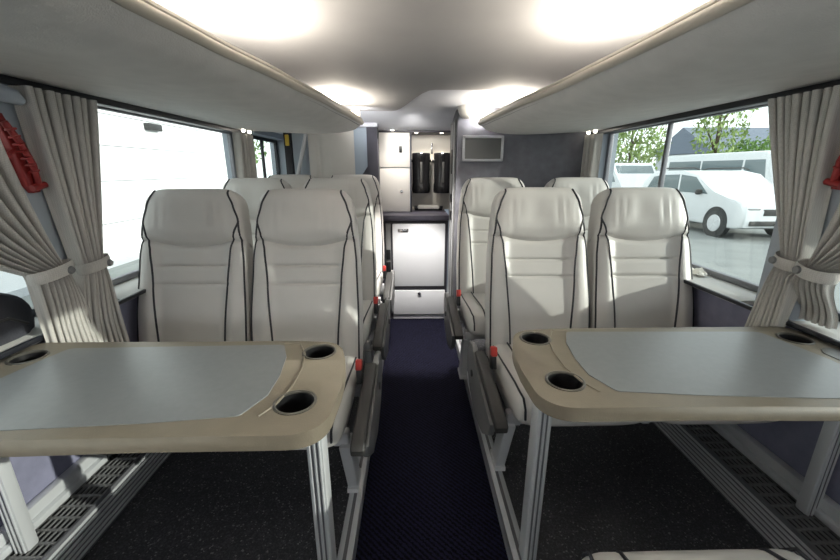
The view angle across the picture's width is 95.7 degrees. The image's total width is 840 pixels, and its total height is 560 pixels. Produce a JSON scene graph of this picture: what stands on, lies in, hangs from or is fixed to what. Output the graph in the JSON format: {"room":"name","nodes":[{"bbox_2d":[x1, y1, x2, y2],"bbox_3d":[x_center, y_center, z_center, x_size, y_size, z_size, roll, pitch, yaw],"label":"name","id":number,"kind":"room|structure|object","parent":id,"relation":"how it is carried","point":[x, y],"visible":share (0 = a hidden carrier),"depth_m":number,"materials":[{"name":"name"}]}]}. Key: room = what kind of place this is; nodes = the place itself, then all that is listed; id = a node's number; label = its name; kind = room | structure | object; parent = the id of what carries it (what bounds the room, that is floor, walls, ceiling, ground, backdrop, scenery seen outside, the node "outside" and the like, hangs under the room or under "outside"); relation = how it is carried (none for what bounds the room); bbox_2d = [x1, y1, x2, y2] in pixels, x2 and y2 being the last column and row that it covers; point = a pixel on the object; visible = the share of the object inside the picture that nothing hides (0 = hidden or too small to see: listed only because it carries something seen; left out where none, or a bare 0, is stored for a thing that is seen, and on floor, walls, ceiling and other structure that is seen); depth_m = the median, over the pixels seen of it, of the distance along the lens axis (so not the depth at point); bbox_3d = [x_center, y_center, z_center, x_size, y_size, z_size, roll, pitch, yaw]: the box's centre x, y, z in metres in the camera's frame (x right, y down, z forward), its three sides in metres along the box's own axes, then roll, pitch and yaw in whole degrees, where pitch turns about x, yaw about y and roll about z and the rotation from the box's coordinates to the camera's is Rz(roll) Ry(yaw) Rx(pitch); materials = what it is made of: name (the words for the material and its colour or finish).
{"room":"vehicle interior","nodes":[
{"label":"vehicle interior","id":0,"kind":"room"},
{"bbox_2d":[0,131,286,526],"bbox_3d":[-1.353,0.019,1.695,0.160,2.280,5.900,0,16,-1],"label":"wall","id":1,"kind":"structure","parent":0,"point":[33,474],"depth_m":1.33,"materials":[{"name":"fabric"}]},
{"bbox_2d":[0,84,25,104],"bbox_3d":[-1.165,-0.519,1.054,0.056,0.052,0.101,11,20,34],"label":"coat hook","id":2,"kind":"object","parent":1,"relation":"attached to","point":[7,94],"visible":1,"depth_m":1.06,"materials":[{"name":"plastic"}]},
{"bbox_2d":[0,306,42,352],"bbox_3d":[-1.281,0.055,0.229,0.237,0.793,2.260,0,16,-1],"label":"window","id":3,"kind":"structure","parent":1,"relation":"in","point":[36,331],"depth_m":1.18,"materials":[{"name":"glass"}]},
{"bbox_2d":[0,293,34,345],"bbox_3d":[-1.292,0.126,1.039,0.154,0.166,0.412,0,16,-1],"label":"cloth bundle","id":4,"kind":"object","parent":3,"relation":"on","point":[17,320],"visible":1,"depth_m":1.15,"materials":[{"name":"black fabric"}]},
{"bbox_2d":[0,113,48,192],"bbox_3d":[-1.163,-0.365,1.107,0.048,0.220,0.091,0,16,-1],"label":"hammer","id":5,"kind":"object","parent":1,"relation":"attached to","point":[27,171],"visible":0.99,"depth_m":1.10,"materials":[{"name":"red plastic"}]},
{"bbox_2d":[0,83,67,259],"bbox_3d":[-1.233,-0.248,1.225,0.085,0.785,0.260,0,16,-1],"label":"trim","id":6,"kind":"structure","parent":1,"relation":"attached to","point":[38,201],"depth_m":1.19,"materials":[{"name":"plastic"}]},
{"bbox_2d":[0,454,107,559],"bbox_3d":[-1.233,0.815,0.991,0.046,0.067,4.100,0,16,-1],"label":"trim","id":7,"kind":"structure","parent":1,"relation":"attached to","point":[56,493],"depth_m":1.29,"materials":[{"name":"metal"}]},
{"bbox_2d":[0,106,236,359],"bbox_3d":[-1.290,-0.166,0.992,0.250,0.793,4.450,0,16,-1],"label":"window","id":8,"kind":"structure","parent":1,"relation":"in","point":[126,284],"depth_m":1.70,"materials":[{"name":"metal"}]},
{"bbox_2d":[0,0,363,133],"bbox_3d":[-0.791,-0.501,0.650,0.928,0.139,4.160,0,16,-1],"label":"luggage rack","id":9,"kind":"object","parent":1,"relation":"attached to","point":[142,57],"visible":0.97,"depth_m":0.99,"materials":[{"name":"plastic"}]},
{"bbox_2d":[0,139,100,342],"bbox_3d":[-1.132,-0.037,0.948,0.090,0.924,0.690,0,16,1],"label":"window curtain","id":10,"kind":"object","parent":9,"relation":"hanging from","point":[26,250],"visible":0.83,"depth_m":1.13,"materials":[{"name":"grey fabric"}]},
{"bbox_2d":[8,85,129,341],"bbox_3d":[-1.138,-0.130,1.339,0.095,0.964,0.291,0,16,-1],"label":"window curtain","id":11,"kind":"object","parent":9,"relation":"hanging from","point":[60,131],"visible":0.85,"depth_m":1.26,"materials":[{"name":"grey fabric"}]},
{"bbox_2d":[232,132,257,177],"bbox_3d":[-1.183,-0.738,2.615,0.059,0.504,0.280,0,16,-1],"label":"window curtain","id":12,"kind":"object","parent":9,"relation":"hanging from","point":[243,143],"visible":0.53,"depth_m":2.52,"materials":[{"name":"grey fabric"}]},
{"bbox_2d":[253,135,279,177],"bbox_3d":[-1.348,-0.873,3.436,0.237,0.793,0.860,0,16,-1],"label":"window","id":13,"kind":"structure","parent":1,"relation":"in","point":[261,139],"depth_m":3.46,"materials":[{"name":"black metal"}]},
{"bbox_2d":[82,314,376,559],"bbox_3d":[-0.822,0.996,1.271,1.175,0.160,4.520,0,16,-1],"label":"floor","id":14,"kind":"structure","parent":0,"point":[230,505],"depth_m":1.43,"materials":[{"name":"carpet"}]},
{"bbox_2d":[4,452,172,559],"bbox_3d":[-1.184,0.814,1.278,0.152,0.185,3.850,0,16,-1],"label":"heater","id":15,"kind":"object","parent":14,"relation":"on","point":[70,532],"depth_m":1.33,"materials":[{"name":"metal"}]},
{"bbox_2d":[0,341,345,559],"bbox_3d":[-0.702,0.597,1.059,1.018,0.724,0.454,0,16,-1],"label":"folding table","id":16,"kind":"object","parent":14,"relation":"on","point":[65,398],"visible":1,"depth_m":0.92,"materials":[{"name":"beige plastic"},{"name":"aluminium"},{"name":"black plastic"}]},
{"bbox_2d":[251,189,381,492],"bbox_3d":[-0.457,0.230,1.528,0.582,1.135,0.837,0,16,-1],"label":"passenger seat","id":17,"kind":"object","parent":14,"relation":"on","point":[307,275],"visible":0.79,"depth_m":1.65,"materials":[{"name":"leather"}]},
{"bbox_2d":[137,189,253,341],"bbox_3d":[-0.989,0.114,1.488,0.486,0.890,0.821,0,16,-1],"label":"passenger seat","id":18,"kind":"object","parent":17,"relation":"attached to","point":[196,254],"visible":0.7,"depth_m":1.65,"materials":[{"name":"leather"}]},
{"bbox_2d":[295,356,357,449],"bbox_3d":[-0.496,0.422,1.463,0.478,0.146,0.565,0,16,-1],"label":"cushion","id":19,"kind":"object","parent":17,"relation":"on","point":[338,432],"depth_m":1.32,"materials":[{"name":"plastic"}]},
{"bbox_2d":[303,178,389,363],"bbox_3d":[-0.471,0.017,2.206,0.582,1.166,0.837,0,16,-1],"label":"passenger seat","id":20,"kind":"object","parent":14,"relation":"on","point":[358,190],"visible":0.39,"depth_m":2.32,"materials":[{"name":"leather"}]},
{"bbox_2d":[222,178,292,248],"bbox_3d":[-1.003,-0.102,2.164,0.486,0.914,0.821,0,16,-1],"label":"passenger seat","id":21,"kind":"object","parent":20,"relation":"attached to","point":[251,190],"visible":0.12,"depth_m":2.31,"materials":[{"name":"leather"}]},
{"bbox_2d":[363,300,373,344],"bbox_3d":[-0.510,0.213,2.141,0.478,0.150,0.565,0,16,-1],"label":"cushion","id":22,"kind":"object","parent":20,"relation":"on","point":[368,305],"depth_m":2.05,"materials":[{"name":"leather"}]},
{"bbox_2d":[337,360,383,559],"bbox_3d":[-0.243,0.979,1.101,0.050,0.067,4.180,0,16,-1],"label":"trim","id":23,"kind":"structure","parent":14,"relation":"attached to","point":[350,532],"depth_m":1.38,"materials":[{"name":"metal"}]},
{"bbox_2d":[330,175,394,314],"bbox_3d":[-0.485,-0.183,2.876,0.582,1.178,0.837,0,16,-1],"label":"passenger seat","id":24,"kind":"object","parent":14,"relation":"on","point":[388,292],"visible":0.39,"depth_m":2.99,"materials":[{"name":"leather"}]},
{"bbox_2d":[268,175,313,188],"bbox_3d":[-1.017,-0.304,2.835,0.486,0.923,0.821,0,16,-1],"label":"passenger seat","id":25,"kind":"object","parent":24,"relation":"attached to","point":[296,181],"visible":0.06,"depth_m":2.98,"materials":[{"name":"leather"}]},
{"bbox_2d":[377,270,382,296],"bbox_3d":[-0.525,0.015,2.812,0.478,0.151,0.565,0,16,-1],"label":"cushion","id":26,"kind":"object","parent":24,"relation":"on","point":[379,272],"depth_m":2.77,"materials":[{"name":"leather"}]},
{"bbox_2d":[292,133,310,174],"bbox_3d":[-0.986,-0.473,3.362,0.145,1.700,0.040,0,16,-1],"label":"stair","id":27,"kind":"structure","parent":0,"point":[297,138],"depth_m":3.17,"materials":[{"name":"plastic"}]},
{"bbox_2d":[290,134,307,174],"bbox_3d":[-0.999,-0.940,3.147,0.180,0.532,0.063,4,17,13],"label":"stair handrail","id":28,"kind":"object","parent":27,"relation":"attached to","point":[304,140],"visible":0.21,"depth_m":3.11,"materials":[{"name":"white metal"}]},
{"bbox_2d":[353,127,367,174],"bbox_3d":[-0.492,-0.487,3.300,0.120,1.760,0.050,0,16,-1],"label":"wall","id":29,"kind":"structure","parent":0,"point":[360,137],"depth_m":3.12,"materials":[{"name":"plastic"}]},
{"bbox_2d":[359,123,377,126],"bbox_3d":[-0.825,-1.365,3.060,0.965,0.260,0.170,0,16,-1],"label":"beam","id":30,"kind":"structure","parent":0,"point":[364,124],"depth_m":3.02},
{"bbox_2d":[308,130,354,177],"bbox_3d":[-0.722,-0.915,3.151,0.370,0.765,0.040,0,16,-1],"label":"partition panel","id":31,"kind":"object","parent":30,"relation":"hanging from","point":[331,154],"visible":0.38,"depth_m":3.11,"materials":[{"name":"grey plastic"}]},
{"bbox_2d":[366,127,382,302],"bbox_3d":[-0.389,-0.487,3.303,0.087,1.760,0.090,0,16,-1],"label":"column","id":32,"kind":"structure","parent":0,"point":[371,132],"depth_m":3.10,"materials":[{"name":"plastic"}]},
{"bbox_2d":[275,90,536,134],"bbox_3d":[-0.008,-1.290,3.125,2.900,0.088,2.480,0,16,-1],"label":"ceiling","id":33,"kind":"structure","parent":0,"point":[435,110],"depth_m":2.66,"materials":[{"name":"white plastic"}]},
{"bbox_2d":[457,105,477,118],"bbox_3d":[0.322,-1.137,2.583,0.136,0.081,0.136,0,16,-1],"label":"dome","id":34,"kind":"object","parent":33,"relation":"attached to","point":[465,111],"visible":1,"depth_m":2.54,"materials":[{"name":"white plastic"}]},
{"bbox_2d":[382,167,448,280],"bbox_3d":[-0.562,-0.804,4.504,1.860,1.820,0.080,0,16,-1],"label":"wall","id":35,"kind":"structure","parent":0,"point":[446,210],"depth_m":4.48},
{"bbox_2d":[152,0,709,110],"bbox_3d":[0.043,-0.652,0.676,2.700,0.064,4.260,0,16,-1],"label":"ceiling","id":36,"kind":"structure","parent":0,"point":[363,55],"depth_m":1.39,"materials":[{"name":"plastic"}]},
{"bbox_2d":[355,318,507,559],"bbox_3d":[0.027,0.847,1.964,0.550,0.060,5.900,0,16,-1],"label":"floor","id":37,"kind":"structure","parent":0,"point":[428,495],"depth_m":1.76,"materials":[{"name":"carpet"}]},
{"bbox_2d":[383,221,447,318],"bbox_3d":[-0.054,-0.151,3.679,0.587,0.905,0.648,0,16,-1],"label":"base cabinet","id":38,"kind":"object","parent":37,"relation":"on","point":[417,251],"visible":0.81,"depth_m":3.37,"materials":[{"name":"white plastic"}]},
{"bbox_2d":[386,250,390,271],"bbox_3d":[-0.277,-0.170,3.357,0.038,0.200,0.010,0,16,-1],"label":"switch plate","id":39,"kind":"object","parent":38,"relation":"attached to","point":[388,252],"depth_m":3.36,"materials":[{"name":"black plastic"}]},
{"bbox_2d":[383,209,448,220],"bbox_3d":[-0.057,-0.617,3.543,0.600,0.045,0.650,0,16,-1],"label":"countertop","id":40,"kind":"structure","parent":38,"relation":"on","point":[415,215],"depth_m":3.24,"materials":[{"name":"grey plastic"}]},
{"bbox_2d":[378,130,450,211],"bbox_3d":[-0.029,-0.995,3.502,0.720,0.700,0.520,0,16,-1],"label":"wall cabinet","id":41,"kind":"object","parent":40,"relation":"on","point":[396,147],"visible":0.71,"depth_m":3.40,"materials":[{"name":"white plastic"}]},
{"bbox_2d":[412,153,430,192],"bbox_3d":[0.010,-0.985,3.505,0.190,0.353,0.195,0,16,-1],"label":"dispenser","id":42,"kind":"object","parent":41,"relation":"attached to","point":[420,161],"visible":0.93,"depth_m":3.43,"materials":[{"name":"black plastic"}]},
{"bbox_2d":[432,153,449,192],"bbox_3d":[0.207,-0.986,3.509,0.190,0.353,0.195,0,16,-1],"label":"dispenser","id":43,"kind":"object","parent":41,"relation":"attached to","point":[441,161],"visible":0.87,"depth_m":3.43,"materials":[{"name":"black plastic"}]},
{"bbox_2d":[414,205,442,209],"bbox_3d":[0.081,-0.688,3.614,0.270,0.052,0.060,0,16,-1],"label":"dispenser","id":44,"kind":"object","parent":40,"relation":"on","point":[419,207],"visible":1,"depth_m":3.59,"materials":[{"name":"plastic"}]},
{"bbox_2d":[452,108,590,326],"bbox_3d":[0.771,-0.545,3.430,1.037,1.800,1.140,0,16,-1],"label":"wall","id":45,"kind":"structure","parent":0,"point":[535,159],"depth_m":2.74,"materials":[{"name":"plastic"}]},
{"bbox_2d":[447,119,456,295],"bbox_3d":[0.247,-0.397,3.097,0.024,1.660,0.320,0,16,-1],"label":"door","id":46,"kind":"structure","parent":45,"relation":"in","point":[454,123],"depth_m":2.98,"materials":[{"name":"metal"}]},
{"bbox_2d":[462,135,503,160],"bbox_3d":[0.447,-0.935,2.704,0.292,0.174,0.024,0,16,-1],"label":"wall monitor","id":47,"kind":"object","parent":45,"relation":"attached to","point":[474,147],"visible":1,"depth_m":2.70,"materials":[{"name":"grey plastic"}]},
{"bbox_2d":[462,327,771,559],"bbox_3d":[0.906,1.031,1.151,1.175,0.160,4.200,0,16,-1],"label":"floor","id":48,"kind":"structure","parent":0,"point":[625,488],"depth_m":1.48,"materials":[{"name":"carpet"}]},
{"bbox_2d":[444,177,524,378],"bbox_3d":[0.448,-0.022,2.339,0.582,1.166,0.837,0,16,-1],"label":"passenger seat","id":49,"kind":"object","parent":48,"relation":"on","point":[477,196],"visible":0.56,"depth_m":2.45,"materials":[{"name":"leather"}]},
{"bbox_2d":[459,293,484,336],"bbox_3d":[0.492,0.174,2.276,0.478,0.150,0.565,0,16,-1],"label":"cushion","id":50,"kind":"object","parent":49,"relation":"on","point":[471,305],"depth_m":2.11,"materials":[{"name":"leather"}]},
{"bbox_2d":[455,340,521,559],"bbox_3d":[0.331,0.976,1.112,0.050,0.067,4.180,0,16,-1],"label":"trim","id":51,"kind":"structure","parent":48,"relation":"attached to","point":[510,530],"depth_m":1.48,"materials":[{"name":"metal"}]},
{"bbox_2d":[467,187,643,470],"bbox_3d":[0.523,0.197,1.643,0.582,1.135,0.837,0,16,-1],"label":"passenger seat","id":52,"kind":"object","parent":48,"relation":"on","point":[537,277],"visible":0.76,"depth_m":1.77,"materials":[{"name":"leather"}]},
{"bbox_2d":[488,344,643,425],"bbox_3d":[0.567,0.388,1.579,0.478,0.146,0.565,0,16,-1],"label":"cushion","id":53,"kind":"object","parent":52,"relation":"on","point":[519,403],"depth_m":1.39,"materials":[{"name":"leather"}]},
{"bbox_2d":[587,187,775,424],"bbox_3d":[1.059,0.075,1.624,0.486,0.890,0.821,0,16,-1],"label":"passenger seat","id":54,"kind":"object","parent":52,"relation":"attached to","point":[639,256],"visible":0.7,"depth_m":1.78,"materials":[{"name":"leather"}]},
{"bbox_2d":[661,421,775,424],"bbox_3d":[1.062,0.385,1.589,0.478,0.146,0.565,0,16,-1],"label":"cushion","id":55,"kind":"object","parent":54,"relation":"on","point":[670,422],"depth_m":1.33,"materials":[{"name":"leather"}]},
{"bbox_2d":[512,326,839,559],"bbox_3d":[0.793,0.567,1.163,1.048,0.724,0.454,0,16,-1],"label":"folding table","id":56,"kind":"object","parent":48,"relation":"on","point":[774,373],"visible":1,"depth_m":1.03,"materials":[{"name":"beige plastic"},{"name":"grey laminate"},{"name":"aluminium"}]},
{"bbox_2d":[582,547,810,559],"bbox_3d":[0.571,0.443,0.351,0.486,0.890,0.821,0,16,-1],"label":"passenger seat","id":57,"kind":"object","parent":48,"relation":"on","point":[756,553],"visible":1,"depth_m":0.77,"materials":[{"name":"leather"}]},
{"bbox_2d":[652,422,839,559],"bbox_3d":[1.263,0.839,1.279,0.152,0.137,3.740,0,16,-1],"label":"heater","id":58,"kind":"object","parent":48,"relation":"on","point":[770,510],"visible":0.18,"depth_m":1.38,"materials":[{"name":"metal"}]},
{"bbox_2d":[598,133,839,504],"bbox_3d":[1.422,0.218,1.009,0.160,2.280,4.360,0,16,-1],"label":"wall","id":59,"kind":"structure","parent":0,"point":[793,442],"depth_m":1.45,"materials":[{"name":"fabric"}]},
{"bbox_2d":[545,177,608,243],"bbox_3d":[1.044,-0.147,2.319,0.486,0.914,0.821,0,16,-1],"label":"passenger seat","id":60,"kind":"object","parent":59,"relation":"attached to","point":[587,188],"visible":0.09,"depth_m":2.46,"materials":[{"name":"leather"}]},
{"bbox_2d":[478,0,839,133],"bbox_3d":[0.882,-0.492,0.695,0.924,0.096,4.174,0,16,-1],"label":"luggage rack","id":61,"kind":"object","parent":59,"relation":"attached to","point":[718,56],"visible":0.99,"depth_m":1.02,"materials":[{"name":"plastic"}]},
{"bbox_2d":[580,134,602,177],"bbox_3d":[1.192,-0.758,2.685,0.058,0.504,0.170,0,16,-1],"label":"window curtain","id":62,"kind":"object","parent":61,"relation":"hanging from","point":[592,147],"visible":0.55,"depth_m":2.61,"materials":[{"name":"grey fabric"}]},
{"bbox_2d":[744,85,839,326],"bbox_3d":[1.205,-0.123,1.316,0.096,0.964,0.283,0,16,-1],"label":"window curtain","id":63,"kind":"object","parent":61,"relation":"hanging from","point":[804,128],"visible":0.85,"depth_m":1.21,"materials":[{"name":"grey fabric"}]},
{"bbox_2d":[785,203,839,328],"bbox_3d":[1.240,-0.144,0.948,0.163,0.719,0.750,0,16,-1],"label":"window curtain","id":64,"kind":"object","parent":61,"relation":"hanging from","point":[815,283],"visible":0.84,"depth_m":1.16,"materials":[{"name":"grey fabric"}]},
{"bbox_2d":[603,104,839,346],"bbox_3d":[1.372,-0.139,0.900,0.250,0.793,4.150,0,16,-1],"label":"window","id":65,"kind":"structure","parent":59,"relation":"in","point":[742,290],"depth_m":1.71,"materials":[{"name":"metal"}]},
{"bbox_2d":[692,267,707,275],"bbox_3d":[1.359,-0.043,1.849,0.067,0.036,0.092,0,16,-1],"label":"crumpled paper","id":66,"kind":"object","parent":65,"relation":"on","point":[699,271],"visible":0.92,"depth_m":1.83,"materials":[{"name":"white paper"}]},
{"bbox_2d":[708,424,839,536],"bbox_3d":[1.323,0.801,1.041,0.046,0.067,4.100,0,16,-1],"label":"trim","id":67,"kind":"structure","parent":59,"relation":"attached to","point":[789,479],"depth_m":1.40,"materials":[{"name":"metal"}]},
{"bbox_2d":[754,189,839,320],"bbox_3d":[1.303,-0.243,1.207,0.085,0.785,0.260,0,16,-1],"label":"trim","id":68,"kind":"structure","parent":59,"relation":"attached to","point":[774,246],"depth_m":1.29,"materials":[{"name":"plastic"}]},
{"bbox_2d":[786,310,839,340],"bbox_3d":[1.392,0.050,0.247,0.237,0.793,2.190,0,16,-1],"label":"window","id":69,"kind":"structure","parent":59,"relation":"in","point":[833,333],"depth_m":1.24,"materials":[{"name":"clear glass"}]},
{"bbox_2d":[823,155,839,189],"bbox_3d":[1.237,-0.369,1.083,0.048,0.220,0.091,0,16,-1],"label":"hammer","id":70,"kind":"object","parent":59,"relation":"attached to","point":[833,181],"visible":1,"depth_m":1.12,"materials":[{"name":"red plastic"}]},
{"bbox_3d":[-0.881,0.224,4.118,1.175,0.060,1.380,0,16,-1],"label":"floor","id":71,"kind":"structure","parent":0,"visible":0},
{"bbox_2d":[283,133,294,174],"bbox_3d":[-1.098,-0.485,3.366,0.060,1.720,0.060,0,16,-1],"label":"post","id":72,"kind":"object","parent":71,"relation":"on","point":[289,157],"visible":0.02,"depth_m":3.18,"materials":[{"name":"black metal"}]},
{"bbox_2d":[285,135,289,145],"bbox_3d":[-1.092,-1.149,3.122,0.030,0.085,0.020,0,16,-1],"label":"tag","id":73,"kind":"object","parent":72,"relation":"hanging from","point":[286,136],"visible":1,"depth_m":3.11,"materials":[{"name":"yellow plastic"}]},
{"label":"outside","id":74,"kind":"structure","parent":0,"visible":0},
{"bbox_2d":[21,221,839,310],"bbox_3d":[-0.243,-2.461,14.902,120.000,0.100,110.000,0,16,-1],"label":"ground","id":75,"kind":"structure","parent":74,"point":[740,253],"depth_m":8.10,"materials":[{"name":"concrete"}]},
{"bbox_2d":[0,109,227,297],"bbox_3d":[-8.555,-0.805,0.732,6.012,4.600,26.200,0,16,-1],"label":"building","id":76,"kind":"structure","parent":75,"relation":"on","point":[135,161],"depth_m":7.64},
{"bbox_2d":[143,123,162,131],"bbox_3d":[-5.656,-3.237,8.055,0.140,0.140,0.420,0,16,-1],"label":"wall lamp","id":77,"kind":"object","parent":76,"relation":"attached to","point":[147,126],"visible":1,"depth_m":7.96,"materials":[{"name":"grey plastic"}]},
{"bbox_2d":[254,140,269,162],"bbox_3d":[-9.962,-8.191,20.294,4.238,7.915,4.326,0,16,-1],"label":"tree","id":78,"kind":"object","parent":75,"relation":"on","point":[256,145],"visible":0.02,"depth_m":21.04,"materials":[{"name":"green plant"}]},
{"bbox_2d":[611,163,655,187],"bbox_3d":[9.864,-4.782,19.118,2.030,2.084,4.820,0,16,-1],"label":"van","id":79,"kind":"object","parent":75,"relation":"on","point":[624,174],"visible":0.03,"depth_m":17.39,"materials":[{"name":"paint"}]},
{"bbox_2d":[615,125,672,169],"bbox_3d":[12.805,-7.718,22.984,4.027,5.513,4.098,0,16,-1],"label":"tree","id":80,"kind":"object","parent":75,"relation":"on","point":[631,152],"visible":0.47,"depth_m":22.16,"materials":[{"name":"green plant"}]},
{"bbox_2d":[642,167,776,236],"bbox_3d":[8.826,-2.435,11.445,2.200,1.848,4.580,0,16,-1],"label":"parked car","id":81,"kind":"object","parent":75,"relation":"on","point":[721,200],"visible":0.6,"depth_m":10.44,"materials":[{"name":"paint"}]},
{"bbox_2d":[695,189,701,194],"bbox_3d":[7.820,-2.475,10.673,0.160,0.150,0.100,0,16,-1],"label":"mirror","id":82,"kind":"object","parent":81,"relation":"attached to","point":[698,191],"depth_m":10.64,"materials":[{"name":"grey plastic"}]},
{"bbox_2d":[763,209,776,215],"bbox_3d":[8.871,-1.649,9.331,0.900,0.160,0.060,0,16,-1],"label":"grille","id":83,"kind":"object","parent":81,"relation":"attached to","point":[766,212],"depth_m":9.30,"materials":[{"name":"grey plastic"}]},
{"bbox_2d":[655,127,769,170],"bbox_3d":[31.285,-11.772,36.819,12.800,5.600,8.800,0,16,-1],"label":"house","id":84,"kind":"structure","parent":75,"relation":"on","point":[680,145],"depth_m":35.38,"materials":[{"name":"grey"}]},
{"bbox_2d":[666,150,773,184],"bbox_3d":[13.324,-4.128,16.240,2.180,2.441,6.050,0,16,-1],"label":"minibus","id":85,"kind":"object","parent":75,"relation":"on","point":[759,162],"visible":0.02,"depth_m":15.09,"materials":[{"name":"paint"}]},
{"bbox_2d":[689,108,758,153],"bbox_3d":[17.190,-8.095,21.904,2.880,6.836,2.884,-13,21,-38],"label":"tree","id":86,"kind":"object","parent":75,"relation":"on","point":[720,125],"visible":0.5,"depth_m":21.65,"materials":[{"name":"green plant"}]},
{"bbox_2d":[728,136,770,151],"bbox_3d":[19.809,-6.741,22.924,2.920,3.674,2.863,0,16,-1],"label":"tree","id":87,"kind":"object","parent":75,"relation":"on","point":[752,145],"visible":0.14,"depth_m":22.38,"materials":[{"name":"green plant"}]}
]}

